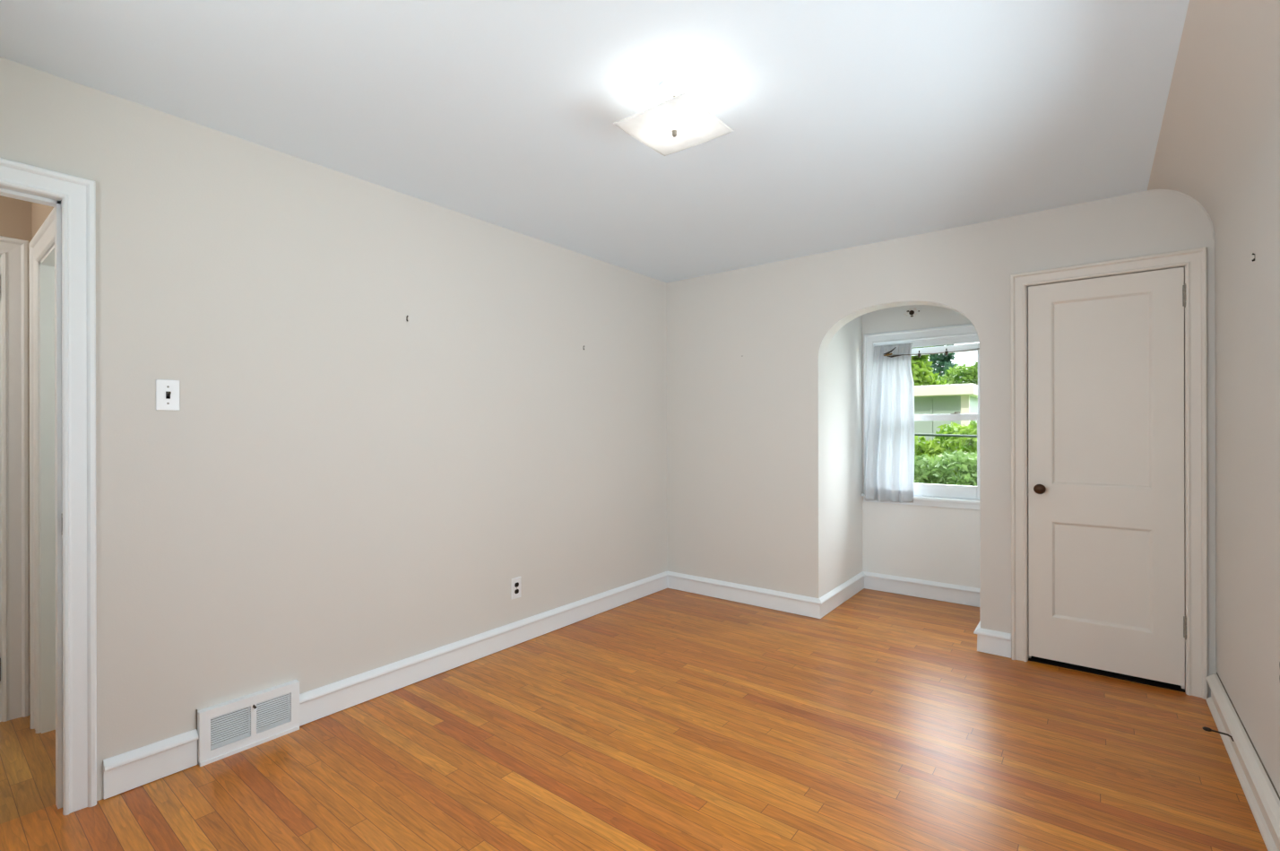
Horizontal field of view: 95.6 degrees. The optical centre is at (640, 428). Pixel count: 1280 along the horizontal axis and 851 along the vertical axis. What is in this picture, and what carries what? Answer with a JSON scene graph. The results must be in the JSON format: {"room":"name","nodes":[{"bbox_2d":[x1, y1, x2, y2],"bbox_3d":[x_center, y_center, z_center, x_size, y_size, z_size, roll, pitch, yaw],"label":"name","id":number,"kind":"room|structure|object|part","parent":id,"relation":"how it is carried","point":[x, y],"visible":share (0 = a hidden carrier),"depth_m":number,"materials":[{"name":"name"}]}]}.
{"room":"empty bedroom","nodes":[
{"label":"empty bedroom","id":0,"kind":"room"},
{"bbox_2d":[0,195,32,683],"bbox_3d":[-3.496,0.008,1.634,0.120,2.500,2.465,0,0,38],"label":"wall","id":1,"kind":"structure","parent":0,"point":[15,214],"depth_m":2.53,"materials":[{"name":"paint"}]},
{"bbox_2d":[0,255,1,721],"bbox_3d":[-3.066,0.254,2.179,0.124,2.006,0.892,0,0,38],"label":"trim","id":2,"kind":"structure","parent":1,"relation":"attached to","point":[0,255],"depth_m":2.49,"materials":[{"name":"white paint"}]},
{"bbox_2d":[0,235,29,721],"bbox_3d":[-3.011,0.217,2.135,0.026,2.080,1.053,0,0,38],"label":"trim","id":3,"kind":"structure","parent":1,"relation":"attached to","point":[13,252],"depth_m":2.51,"materials":[{"name":"white paint"}]},
{"bbox_2d":[31,202,53,237],"bbox_3d":[-2.332,0.005,2.357,1.022,2.500,0.110,0,0,38],"label":"wall","id":4,"kind":"structure","parent":0,"point":[39,212],"depth_m":2.45,"materials":[{"name":"paint"}]},
{"bbox_2d":[29,683,30,713],"bbox_3d":[-2.679,1.189,2.554,0.028,0.129,0.011,0,0,38],"label":"baseboard","id":5,"kind":"structure","parent":4,"relation":"attached to","point":[30,683],"depth_m":2.55,"materials":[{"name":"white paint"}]},
{"bbox_2d":[28,207,54,733],"bbox_3d":[-2.290,0.235,2.238,0.834,2.040,0.026,0,0,38],"label":"trim","id":6,"kind":"structure","parent":4,"relation":"attached to","point":[43,240],"depth_m":2.40,"materials":[{"name":"white paint"}]},
{"bbox_2d":[39,244,55,733],"bbox_3d":[-2.218,0.282,2.268,0.572,1.946,0.118,0,0,38],"label":"trim","id":7,"kind":"structure","parent":4,"relation":"attached to","point":[47,264],"depth_m":2.40,"materials":[{"name":"white paint"}]},
{"bbox_2d":[0,57,666,800],"bbox_3d":[-1.117,0.014,2.974,0.130,2.478,4.428,0,0,38],"label":"wall","id":8,"kind":"structure","parent":0,"point":[340,486],"depth_m":2.53,"materials":[{"name":"paint"}]},
{"bbox_2d":[0,185,62,808],"bbox_3d":[-2.150,0.246,1.654,0.138,2.018,0.735,0,0,38],"label":"trim","id":9,"kind":"structure","parent":8,"relation":"attached to","point":[4,191],"depth_m":1.92,"materials":[{"name":"white paint"}]},
{"bbox_2d":[0,157,96,814],"bbox_3d":[-2.088,0.214,1.606,0.026,2.081,0.857,0,0,38],"label":"trim","id":10,"kind":"structure","parent":8,"relation":"attached to","point":[77,194],"depth_m":1.91,"materials":[{"name":"white paint"}]},
{"bbox_2d":[103,728,198,799],"bbox_3d":[-1.729,1.187,2.059,0.028,0.129,0.259,0,0,38],"label":"baseboard","id":11,"kind":"structure","parent":8,"relation":"attached to","point":[124,772],"depth_m":2.05,"materials":[{"name":"white paint"}]},
{"bbox_2d":[155,379,180,410],"bbox_3d":[-1.706,-0.122,2.098,0.022,0.112,0.069,0,0,38],"label":"light switch","id":12,"kind":"object","parent":8,"relation":"attached to","point":[167,390],"visible":1,"depth_m":2.10,"materials":[{"name":"white plastic"}]},
{"bbox_2d":[197,679,299,766],"bbox_3d":[-1.533,1.155,2.291,0.051,0.198,0.344,0,0,38],"label":"air vent","id":13,"kind":"object","parent":8,"relation":"in","point":[233,726],"visible":1,"depth_m":2.27,"materials":[{"name":"white metal"}]},
{"bbox_3d":[-1.595,1.149,2.249,0.003,0.120,0.132,0,0,38],"label":"plate","id":14,"kind":"part","parent":13,"relation":"part of","materials":[{"name":"grey metal"}]},
{"bbox_3d":[-1.504,1.149,2.366,0.003,0.120,0.126,0,0,38],"label":"plate","id":15,"kind":"part","parent":13,"relation":"part of","materials":[{"name":"grey metal"}]},
{"bbox_2d":[299,570,667,726],"bbox_3d":[-0.605,1.184,3.496,0.028,0.129,2.698,0,0,38],"label":"baseboard","id":16,"kind":"structure","parent":8,"relation":"attached to","point":[315,704],"depth_m":3.04,"materials":[{"name":"white paint"}]},
{"bbox_2d":[510,576,521,599],"bbox_3d":[-0.718,0.925,3.369,0.008,0.120,0.072,0,0,38],"label":"outlet","id":17,"kind":"object","parent":8,"relation":"attached to","point":[515,583],"visible":1,"depth_m":3.37,"materials":[{"name":"white plastic"}]},
{"bbox_2d":[0,0,1189,282],"bbox_3d":[0.007,-1.198,2.035,2.902,0.100,4.338,0,0,38],"label":"ceiling","id":18,"kind":"structure","parent":0,"point":[854,123],"depth_m":2.01,"materials":[{"name":"paint"}]},
{"bbox_2d":[613,78,734,155],"bbox_3d":[0.117,-1.069,1.966,0.293,0.159,0.293,0,0,38],"label":"ceiling light","id":19,"kind":"object","parent":18,"relation":"attached to","point":[680,122],"visible":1,"depth_m":1.94,"materials":[{"name":"white glass"}]},
{"bbox_2d":[0,588,1267,850],"bbox_3d":[-0.552,1.310,2.212,5.000,0.123,7.200,0,0,38],"label":"floor","id":20,"kind":"structure","parent":0,"point":[667,719],"depth_m":2.20,"materials":[{"name":"brown wood"}]},
{"bbox_2d":[825,315,862,593],"bbox_3d":[1.507,0.067,4.323,0.100,2.360,0.954,0,0,38],"label":"wall","id":21,"kind":"structure","parent":0,"point":[843,358],"depth_m":4.21,"materials":[{"name":"paint"}]},
{"bbox_2d":[862,304,979,588],"bbox_3d":[2.155,0.065,4.320,1.124,2.360,0.160,0,0,38],"label":"wall","id":22,"kind":"structure","parent":0,"point":[940,544],"depth_m":4.29,"materials":[{"name":"paint"}]},
{"bbox_2d":[819,570,980,630],"bbox_3d":[1.815,1.178,3.883,0.924,0.129,0.950,0,0,38],"label":"baseboard","id":23,"kind":"structure","parent":22,"relation":"attached to","point":[956,593],"depth_m":4.22,"materials":[{"name":"white paint"}]},
{"bbox_2d":[902,307,919,316],"bbox_3d":[2.018,-0.865,4.316,0.117,0.064,0.012,0,0,38],"label":"wall hole","id":24,"kind":"structure","parent":22,"relation":"attached to","point":[912,312],"depth_m":4.31,"materials":[{"name":"metal"}]},
{"bbox_2d":[861,323,979,510],"bbox_3d":[2.153,-0.085,4.316,0.919,1.301,0.248,0,0,38],"label":"window","id":25,"kind":"structure","parent":22,"relation":"in","point":[965,497],"depth_m":4.23,"materials":[{"name":"white paint"}]},
{"bbox_2d":[883,346,979,357],"bbox_3d":[2.114,-0.561,4.136,0.706,0.088,0.070,0,0,32],"label":"curtain rod","id":26,"kind":"object","parent":25,"relation":"attached to","point":[919,354],"depth_m":4.20,"materials":[{"name":"metal"}]},
{"bbox_2d":[864,342,914,502],"bbox_3d":[1.863,-0.040,4.356,0.362,1.180,0.067,0,0,38],"label":"curtain","id":27,"kind":"object","parent":26,"relation":"hanging from","point":[889,460],"visible":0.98,"depth_m":4.35,"materials":[{"name":"fabric"}]},
{"bbox_3d":[1.873,-0.565,4.287,0.137,0.078,0.022,0,0,17],"label":"curtain bracket","id":28,"kind":"part","parent":26,"relation":"part of","materials":[{"name":"brown metal"}]},
{"bbox_3d":[2.163,-0.335,4.319,0.703,0.544,0.034,0,0,38],"label":"sash","id":29,"kind":"part","parent":25,"relation":"part of","materials":[{"name":"white paint"}]},
{"bbox_3d":[2.142,0.196,4.291,0.703,0.606,0.034,0,0,38],"label":"sash","id":30,"kind":"part","parent":25,"relation":"part of","materials":[{"name":"white paint"}]},
{"bbox_2d":[666,190,1215,697],"bbox_3d":[1.491,0.008,3.656,3.237,2.478,0.140,0,0,38],"label":"wall","id":31,"kind":"structure","parent":0,"point":[747,348],"depth_m":3.88,"materials":[{"name":"paint"}]},
{"bbox_2d":[667,570,821,618],"bbox_3d":[0.698,1.181,4.172,1.248,0.129,0.028,0,0,38],"label":"baseboard","id":32,"kind":"structure","parent":31,"relation":"attached to","point":[803,605],"depth_m":4.12,"materials":[{"name":"white paint"}]},
{"bbox_2d":[973,627,1011,657],"bbox_3d":[1.942,1.178,3.198,0.176,0.129,0.028,0,0,38],"label":"baseboard","id":33,"kind":"structure","parent":31,"relation":"attached to","point":[994,642],"depth_m":3.19,"materials":[{"name":"white paint"}]},
{"bbox_2d":[1027,267,1186,685],"bbox_3d":[2.314,0.225,2.902,0.626,1.972,0.100,0,0,38],"label":"door","id":34,"kind":"structure","parent":31,"relation":"in","point":[1105,483],"depth_m":2.91,"materials":[{"name":"paint"}]},
{"bbox_3d":[2.101,0.315,3.047,0.053,0.053,0.064,0,0,38],"label":"knob","id":35,"kind":"part","parent":34,"relation":"part of","materials":[{"name":"brown metal"}]},
{"bbox_2d":[1010,246,1207,699],"bbox_3d":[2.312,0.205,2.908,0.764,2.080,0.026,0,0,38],"label":"trim","id":36,"kind":"structure","parent":31,"relation":"attached to","point":[1195,259],"depth_m":2.71,"materials":[{"name":"paint"}]},
{"bbox_2d":[1147,189,1214,238],"bbox_3d":[2.549,-1.014,2.736,0.235,0.282,0.007,0,0,38],"label":"trim","id":37,"kind":"structure","parent":31,"relation":"attached to","point":[1196,201],"depth_m":2.70,"materials":[{"name":"paint"}]},
{"bbox_2d":[1146,0,1279,795],"bbox_3d":[1.291,-0.002,1.014,0.375,2.498,4.308,0,0,38],"label":"wall","id":38,"kind":"structure","parent":0,"point":[1218,144],"depth_m":2.02,"materials":[{"name":"paint"}]},
{"bbox_2d":[1202,726,1233,741],"bbox_3d":[2.190,1.150,2.188,0.016,0.023,0.108,0,0,-17],"label":"door stop","id":39,"kind":"object","parent":38,"relation":"attached to","point":[1205,728],"visible":0.84,"depth_m":2.20,"materials":[{"name":"metal"}]},
{"bbox_3d":[2.190,1.146,2.182,0.007,0.015,0.072,0,0,-13],"label":"rod","id":40,"kind":"part","parent":39,"relation":"part of","materials":[{"name":"metal"}]},
{"bbox_2d":[1205,671,1279,850],"bbox_3d":[1.327,1.180,1.010,0.038,0.130,4.143,0,0,38],"label":"baseboard","id":41,"kind":"structure","parent":38,"relation":"attached to","point":[1264,802],"depth_m":1.99,"materials":[{"name":"paint"}]},
{"bbox_2d":[1279,648,1279,689],"bbox_3d":[1.889,0.719,1.705,0.008,0.120,0.072,0,0,38],"label":"outlet","id":42,"kind":"object","parent":38,"relation":"attached to","point":[1279,649],"visible":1,"depth_m":1.72,"materials":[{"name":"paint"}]},
{"label":"outside","id":43,"kind":"structure","parent":0,"visible":0},
{"bbox_3d":[20.098,4.304,25.676,60.000,0.200,54.800,0,0,38],"label":"ground","id":44,"kind":"structure","parent":43,"visible":0},
{"bbox_2d":[910,345,946,385],"bbox_3d":[7.901,0.003,20.167,5.091,8.465,3.753,0,0,36],"label":"tree","id":45,"kind":"object","parent":44,"relation":"on","point":[922,374],"visible":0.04,"depth_m":18.41,"materials":[{"name":"green plant"}]},
{"bbox_2d":[925,344,959,384],"bbox_3d":[13.945,-0.046,27.183,2.159,8.533,2.178,0,0,38],"label":"tree","id":46,"kind":"object","parent":44,"relation":"on","point":[941,359],"visible":0.21,"depth_m":26.72,"materials":[{"name":"green plant"}]},
{"bbox_2d":[913,449,977,485],"bbox_3d":[5.044,2.221,9.096,3.527,4.038,1.911,0,0,38],"label":"shrub","id":47,"kind":"object","parent":44,"relation":"on","point":[938,468],"visible":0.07,"depth_m":8.91,"materials":[{"name":"green plant"}]},
{"bbox_2d":[914,420,977,484],"bbox_3d":[6.190,1.946,10.922,4.551,4.582,2.254,0,0,40],"label":"shrub","id":48,"kind":"object","parent":44,"relation":"on","point":[965,444],"visible":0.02,"depth_m":10.77,"materials":[{"name":"green plant"}]},
{"bbox_2d":[914,383,977,468],"bbox_3d":[4.313,1.645,17.103,10.310,5.190,4.350,0,0,38],"label":"garage","id":49,"kind":"structure","parent":44,"relation":"on","point":[937,399],"depth_m":12.82,"materials":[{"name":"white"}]},
{"bbox_2d":[940,359,977,385],"bbox_3d":[12.915,0.585,21.538,5.610,7.278,3.816,0,0,32],"label":"tree","id":50,"kind":"object","parent":44,"relation":"on","point":[970,376],"visible":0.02,"depth_m":21.36,"materials":[{"name":"green plant"}]},
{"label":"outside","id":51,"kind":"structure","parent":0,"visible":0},
{"bbox_2d":[914,432,977,437],"bbox_3d":[4.720,-0.140,6.845,29.002,0.514,0.632,0,0,38],"label":"cable","id":52,"kind":"object","parent":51,"point":[915,434],"visible":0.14,"depth_m":7.18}
]}

